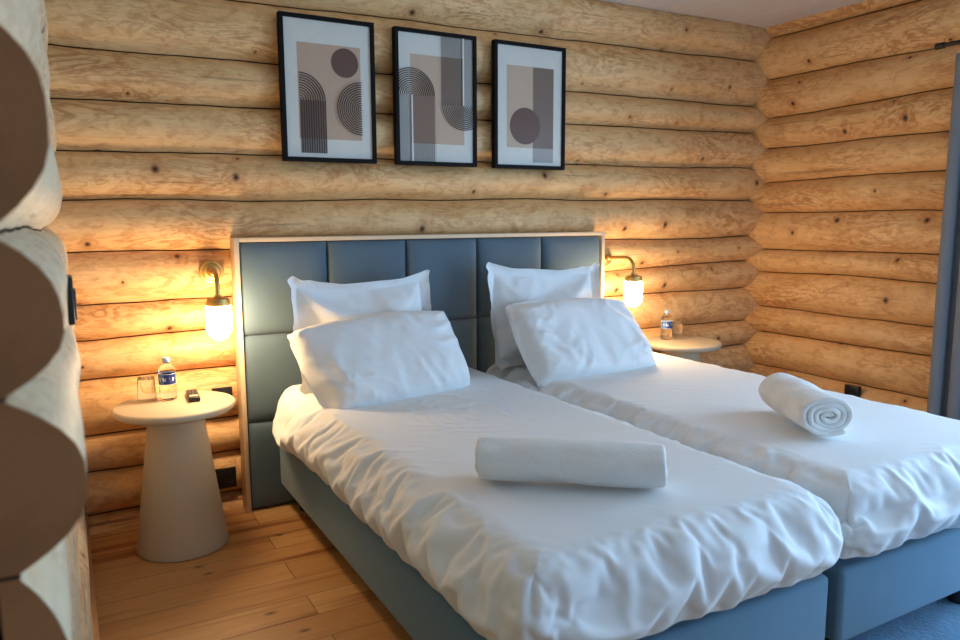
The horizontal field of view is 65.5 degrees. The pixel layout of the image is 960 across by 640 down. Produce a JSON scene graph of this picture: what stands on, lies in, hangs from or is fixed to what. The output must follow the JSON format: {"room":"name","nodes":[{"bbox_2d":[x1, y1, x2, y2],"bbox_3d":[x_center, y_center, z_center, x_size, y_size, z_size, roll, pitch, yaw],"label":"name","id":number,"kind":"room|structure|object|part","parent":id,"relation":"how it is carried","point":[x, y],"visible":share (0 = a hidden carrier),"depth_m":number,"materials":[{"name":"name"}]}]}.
{"room":"hotel room","nodes":[
{"label":"hotel room","id":0,"kind":"room"},
{"bbox_2d":[0,0,93,639],"bbox_3d":[-1.108,-0.193,1.759,0.254,2.522,2.523,-4,9,-28],"label":"wall","id":1,"kind":"structure","parent":0,"point":[45,580],"depth_m":0.73,"materials":[{"name":"brown wood"}]},
{"bbox_2d":[67,275,77,324],"bbox_3d":[-0.798,-0.040,1.458,0.016,0.092,0.084,-5,9,-29],"label":"light switch","id":2,"kind":"object","parent":1,"relation":"attached to","point":[71,293],"visible":0.86,"depth_m":1.42,"materials":[{"name":"black plastic"}]},
{"bbox_2d":[85,514,99,639],"bbox_3d":[-0.994,0.949,1.920,0.048,0.085,2.380,-5,9,-29],"label":"baseboard","id":3,"kind":"structure","parent":1,"relation":"attached to","point":[92,588],"depth_m":2.33,"materials":[{"name":"brown wood"}]},
{"bbox_2d":[90,501,412,639],"bbox_3d":[0.464,1.091,1.450,5.900,0.080,5.150,-5,9,-29],"label":"floor","id":4,"kind":"structure","parent":0,"point":[277,575],"depth_m":2.51,"materials":[{"name":"brown wood"}]},
{"bbox_2d":[111,390,234,562],"bbox_3d":[-1.142,0.586,2.836,0.430,0.555,0.430,-5,9,-29],"label":"side table","id":5,"kind":"object","parent":4,"relation":"on","point":[182,517],"visible":0.97,"depth_m":2.73,"materials":[{"name":"beige paint"}]},
{"bbox_2d":[137,375,156,402],"bbox_3d":[-1.262,0.261,2.826,0.069,0.092,0.069,-5,9,-29],"label":"drinking glass","id":6,"kind":"object","parent":5,"relation":"on","point":[146,387],"visible":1,"depth_m":2.80,"materials":[{"name":"clear glass"}]},
{"bbox_2d":[158,357,176,400],"bbox_3d":[-1.190,0.223,2.839,0.064,0.163,0.064,-3,8,-18],"label":"water bottle","id":7,"kind":"object","parent":5,"relation":"on","point":[166,370],"visible":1,"depth_m":2.82,"materials":[{"name":"clear plastic"}]},
{"bbox_2d":[186,389,199,401],"bbox_3d":[-1.104,0.290,2.873,0.042,0.020,0.150,-4,9,-25],"label":"remote control","id":8,"kind":"object","parent":5,"relation":"on","point":[192,395],"visible":1,"depth_m":2.83,"materials":[{"name":"black plastic"}]},
{"bbox_2d":[280,448,827,639],"bbox_3d":[0.025,0.646,2.566,0.930,0.500,1.963,-5,9,-29],"label":"bed","id":9,"kind":"object","parent":4,"relation":"on","point":[797,611],"visible":0.27,"depth_m":1.94,"materials":[{"name":"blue fabric"}]},
{"bbox_2d":[287,311,469,408],"bbox_3d":[-0.356,0.164,2.965,0.728,0.357,0.332,-6,10,-38],"label":"pillow","id":10,"kind":"object","parent":9,"relation":"on","point":[376,358],"visible":0.92,"depth_m":2.86,"materials":[{"name":"white fabric"}]},
{"bbox_2d":[272,367,842,639],"bbox_3d":[0.018,0.449,2.517,1.115,0.217,2.085,-5,9,-29],"label":"duvet","id":11,"kind":"object","parent":9,"relation":"on","point":[517,560],"visible":0.78,"depth_m":1.78,"materials":[{"name":"white fabric"}]},
{"bbox_2d":[287,270,430,394],"bbox_3d":[-0.476,0.039,3.133,0.634,0.472,0.193,-5,9,-30],"label":"pillow","id":12,"kind":"object","parent":11,"relation":"on","point":[313,302],"visible":0.37,"depth_m":3.12,"materials":[{"name":"white fabric"}]},
{"bbox_2d":[475,436,667,487],"bbox_3d":[0.230,0.364,1.923,0.486,0.115,0.148,1,8,8],"label":"rolled towel","id":13,"kind":"object","parent":11,"relation":"on","point":[592,462],"visible":1,"depth_m":1.87,"materials":[{"name":"white fabric"}]},
{"bbox_2d":[647,335,721,361],"bbox_3d":[1.118,0.391,4.174,0.430,0.555,0.430,-5,9,-29],"label":"side table","id":14,"kind":"object","parent":4,"relation":"on","point":[689,347],"visible":0.36,"depth_m":4.05,"materials":[{"name":"beige paint"}]},
{"bbox_2d":[661,310,672,339],"bbox_3d":[1.047,0.026,4.192,0.064,0.163,0.064,-1,8,-8],"label":"water bottle","id":15,"kind":"object","parent":14,"relation":"on","point":[666,319],"visible":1,"depth_m":4.17,"materials":[{"name":"clear plastic"}]},
{"bbox_2d":[671,321,682,338],"bbox_3d":[1.115,0.058,4.220,0.069,0.092,0.069,-5,9,-29],"label":"drinking glass","id":16,"kind":"object","parent":14,"relation":"on","point":[677,327],"visible":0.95,"depth_m":4.19,"materials":[{"name":"clear glass"}]},
{"bbox_2d":[821,527,959,639],"bbox_3d":[0.880,0.577,3.039,0.937,0.500,1.963,-5,9,-29],"label":"bed","id":17,"kind":"object","parent":4,"relation":"on","point":[864,594],"visible":0.17,"depth_m":2.07,"materials":[{"name":"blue fabric"}]},
{"bbox_2d":[505,298,654,387],"bbox_3d":[0.487,0.095,3.419,0.736,0.376,0.347,-5,9,-33],"label":"pillow","id":18,"kind":"object","parent":17,"relation":"on","point":[556,338],"visible":0.96,"depth_m":3.31,"materials":[{"name":"white fabric"}]},
{"bbox_2d":[486,352,959,558],"bbox_3d":[0.893,0.380,2.995,1.135,0.215,2.083,-5,9,-29],"label":"duvet","id":19,"kind":"object","parent":17,"relation":"on","point":[893,476],"visible":0.62,"depth_m":2.34,"materials":[{"name":"white fabric"}]},
{"bbox_2d":[486,262,600,369],"bbox_3d":[0.325,-0.035,3.562,0.639,0.498,0.195,-4,9,-25],"label":"pillow","id":20,"kind":"object","parent":19,"relation":"on","point":[507,286],"visible":0.43,"depth_m":3.49,"materials":[{"name":"white fabric"}]},
{"bbox_2d":[758,373,852,436],"bbox_3d":[1.062,0.275,2.461,0.175,0.134,0.382,0,8,0],"label":"rolled towel","id":21,"kind":"object","parent":19,"relation":"on","point":[822,413],"visible":1,"depth_m":2.31,"materials":[{"name":"white fabric"}]},
{"bbox_3d":[1.530,0.857,2.389,0.064,0.096,0.064,-5,9,-29],"label":"leg","id":22,"kind":"part","parent":17,"relation":"part of","materials":[{"name":"black"}]},
{"bbox_2d":[847,596,959,639],"bbox_3d":[2.133,0.969,1.895,1.601,0.013,1.721,-5,9,-29],"label":"rug","id":23,"kind":"object","parent":4,"relation":"on","point":[939,619],"visible":0.38,"depth_m":2.24,"materials":[{"name":"blue carpet"}]},
{"bbox_2d":[44,0,771,534],"bbox_3d":[0.012,-0.425,3.745,4.080,2.509,0.175,-5,9,-29],"label":"wall","id":24,"kind":"structure","parent":0,"point":[167,120],"depth_m":3.22,"materials":[{"name":"brown wood"}]},
{"bbox_2d":[89,497,242,527],"bbox_3d":[0.061,0.700,3.872,3.710,0.035,0.025,-5,9,-29],"label":"baseboard","id":25,"kind":"structure","parent":24,"relation":"attached to","point":[237,498],"depth_m":3.03,"materials":[{"name":"brown wood"}]},
{"bbox_2d":[199,260,231,339],"bbox_3d":[-1.044,-0.082,2.949,0.096,0.294,0.304,-4,9,-24],"label":"wall lamp","id":26,"kind":"object","parent":24,"relation":"attached to","point":[218,307],"visible":1,"depth_m":2.84,"materials":[{"name":"white glass"}]},
{"bbox_3d":[-1.099,-0.196,3.056,0.096,0.096,0.038,-4,9,-24],"label":"wall plate","id":27,"kind":"part","parent":26,"relation":"part of","materials":[{"name":"gold metal"}]},
{"bbox_3d":[-1.044,-0.145,2.939,0.017,0.099,0.224,-4,9,-24],"label":"arm","id":28,"kind":"part","parent":26,"relation":"part of","materials":[{"name":"gold metal"}]},
{"bbox_3d":[-1.001,0.009,2.865,0.094,0.136,0.094,-4,9,-24],"label":"globe","id":29,"kind":"part","parent":26,"relation":"part of","materials":[{"name":"white glass"}]},
{"bbox_2d":[212,386,232,395],"bbox_3d":[-1.084,0.322,3.139,0.082,0.080,0.028,-5,9,-29],"label":"power socket","id":30,"kind":"object","parent":24,"relation":"attached to","point":[228,390],"visible":0.15,"depth_m":3.13,"materials":[{"name":"black plastic"}]},
{"bbox_2d":[215,466,236,489],"bbox_3d":[-1.097,0.676,3.189,0.105,0.088,0.028,-5,9,-29],"label":"power socket","id":31,"kind":"object","parent":24,"relation":"attached to","point":[226,477],"visible":0.72,"depth_m":3.18,"materials":[{"name":"black plastic"}]},
{"bbox_2d":[276,11,376,163],"bbox_3d":[-0.644,-0.976,3.180,0.412,0.596,0.034,-5,9,-29],"label":"picture","id":32,"kind":"object","parent":24,"relation":"attached to","point":[326,65],"visible":1,"depth_m":3.17,"materials":[{"name":"black wood"}]},
{"bbox_2d":[230,231,604,512],"bbox_3d":[-0.184,0.173,3.577,1.890,1.161,0.086,-5,9,-29],"label":"headboard","id":33,"kind":"object","parent":24,"relation":"attached to","point":[267,365],"visible":0.31,"depth_m":3.23,"materials":[{"name":"blue fabric"}]},
{"bbox_3d":[-0.824,0.609,3.264,0.368,0.379,0.066,-5,9,-29],"label":"panel","id":34,"kind":"part","parent":33,"relation":"part of","materials":[{"name":"blue fabric"}]},
{"bbox_3d":[-0.826,0.237,3.212,0.368,0.369,0.066,-5,9,-29],"label":"panel","id":35,"kind":"part","parent":33,"relation":"part of","materials":[{"name":"blue fabric"}]},
{"bbox_3d":[-0.827,-0.138,3.160,0.368,0.384,0.066,-5,9,-29],"label":"panel","id":36,"kind":"part","parent":33,"relation":"part of","materials":[{"name":"blue fabric"}]},
{"bbox_3d":[-0.504,-0.164,3.339,0.368,0.384,0.066,-5,9,-29],"label":"panel","id":37,"kind":"part","parent":33,"relation":"part of","materials":[{"name":"blue fabric"}]},
{"bbox_3d":[-0.181,-0.190,3.518,0.368,0.384,0.066,-5,9,-29],"label":"panel","id":38,"kind":"part","parent":33,"relation":"part of","materials":[{"name":"blue fabric"}]},
{"bbox_3d":[-0.180,0.184,3.570,0.368,0.369,0.066,-5,9,-29],"label":"panel","id":39,"kind":"part","parent":33,"relation":"part of","materials":[{"name":"blue fabric"}]},
{"bbox_3d":[0.143,0.158,3.748,0.368,0.369,0.066,-5,9,-29],"label":"panel","id":40,"kind":"part","parent":33,"relation":"part of","materials":[{"name":"blue fabric"}]},
{"bbox_3d":[0.142,-0.216,3.696,0.368,0.384,0.066,-5,9,-29],"label":"panel","id":41,"kind":"part","parent":33,"relation":"part of","materials":[{"name":"blue fabric"}]},
{"bbox_3d":[0.465,-0.243,3.875,0.368,0.384,0.066,-5,9,-29],"label":"panel","id":42,"kind":"part","parent":33,"relation":"part of","materials":[{"name":"blue fabric"}]},
{"bbox_2d":[392,26,476,166],"bbox_3d":[-0.201,-1.010,3.423,0.412,0.596,0.038,-5,9,-29],"label":"picture","id":43,"kind":"object","parent":24,"relation":"attached to","point":[434,73],"visible":1,"depth_m":3.41,"materials":[{"name":"black wood"}]},
{"bbox_2d":[491,39,565,169],"bbox_3d":[0.243,-1.045,3.671,0.412,0.596,0.034,-5,9,-29],"label":"picture","id":44,"kind":"object","parent":24,"relation":"attached to","point":[528,80],"visible":1,"depth_m":3.66,"materials":[{"name":"black wood"}]},
{"bbox_2d":[605,248,642,306],"bbox_3d":[0.739,-0.226,3.935,0.096,0.294,0.304,-5,9,-29],"label":"wall lamp","id":45,"kind":"object","parent":24,"relation":"attached to","point":[633,283],"visible":0.91,"depth_m":3.82,"materials":[{"name":"white glass"}]},
{"bbox_3d":[0.674,-0.340,4.036,0.096,0.096,0.038,-5,9,-29],"label":"wall plate","id":46,"kind":"part","parent":45,"relation":"part of","materials":[{"name":"gold metal"}]},
{"bbox_3d":[0.739,-0.289,3.925,0.017,0.099,0.224,-5,9,-29],"label":"arm","id":47,"kind":"part","parent":45,"relation":"part of","materials":[{"name":"gold metal"}]},
{"bbox_3d":[0.790,-0.135,3.855,0.094,0.136,0.094,-5,9,-29],"label":"globe","id":48,"kind":"part","parent":45,"relation":"part of","materials":[{"name":"white glass"}]},
{"bbox_2d":[601,0,866,27],"bbox_3d":[0.454,-1.311,1.118,5.900,0.080,5.150,-5,9,-29],"label":"ceiling","id":49,"kind":"structure","parent":0,"point":[758,13],"depth_m":4.01,"materials":[{"name":"white paint"}]},
{"bbox_2d":[741,0,959,411],"bbox_3d":[2.073,-0.521,4.063,0.174,2.548,1.640,-5,9,-29],"label":"wall","id":50,"kind":"structure","parent":0,"point":[856,99],"depth_m":4.02,"materials":[{"name":"brown wood"}]},
{"bbox_2d":[844,384,861,397],"bbox_3d":[2.043,0.400,4.096,0.028,0.085,0.085,-5,9,-29],"label":"power socket","id":51,"kind":"object","parent":50,"relation":"attached to","point":[854,390],"visible":0.63,"depth_m":4.08,"materials":[{"name":"black plastic"}]},
{"bbox_2d":[934,40,959,49],"bbox_3d":[2.825,-1.124,2.394,0.174,0.036,2.600,-5,9,-29],"label":"curtain rod","id":52,"kind":"object","parent":50,"relation":"attached to","point":[942,45],"visible":1,"depth_m":3.44,"materials":[{"name":"black metal"}]},
{"bbox_2d":[927,53,959,419],"bbox_3d":[2.293,-0.249,3.329,0.081,2.014,0.466,-5,9,-29],"label":"curtain","id":53,"kind":"object","parent":52,"relation":"hanging from","point":[944,378],"visible":0.78,"depth_m":3.48,"materials":[{"name":"fabric"}]}
]}

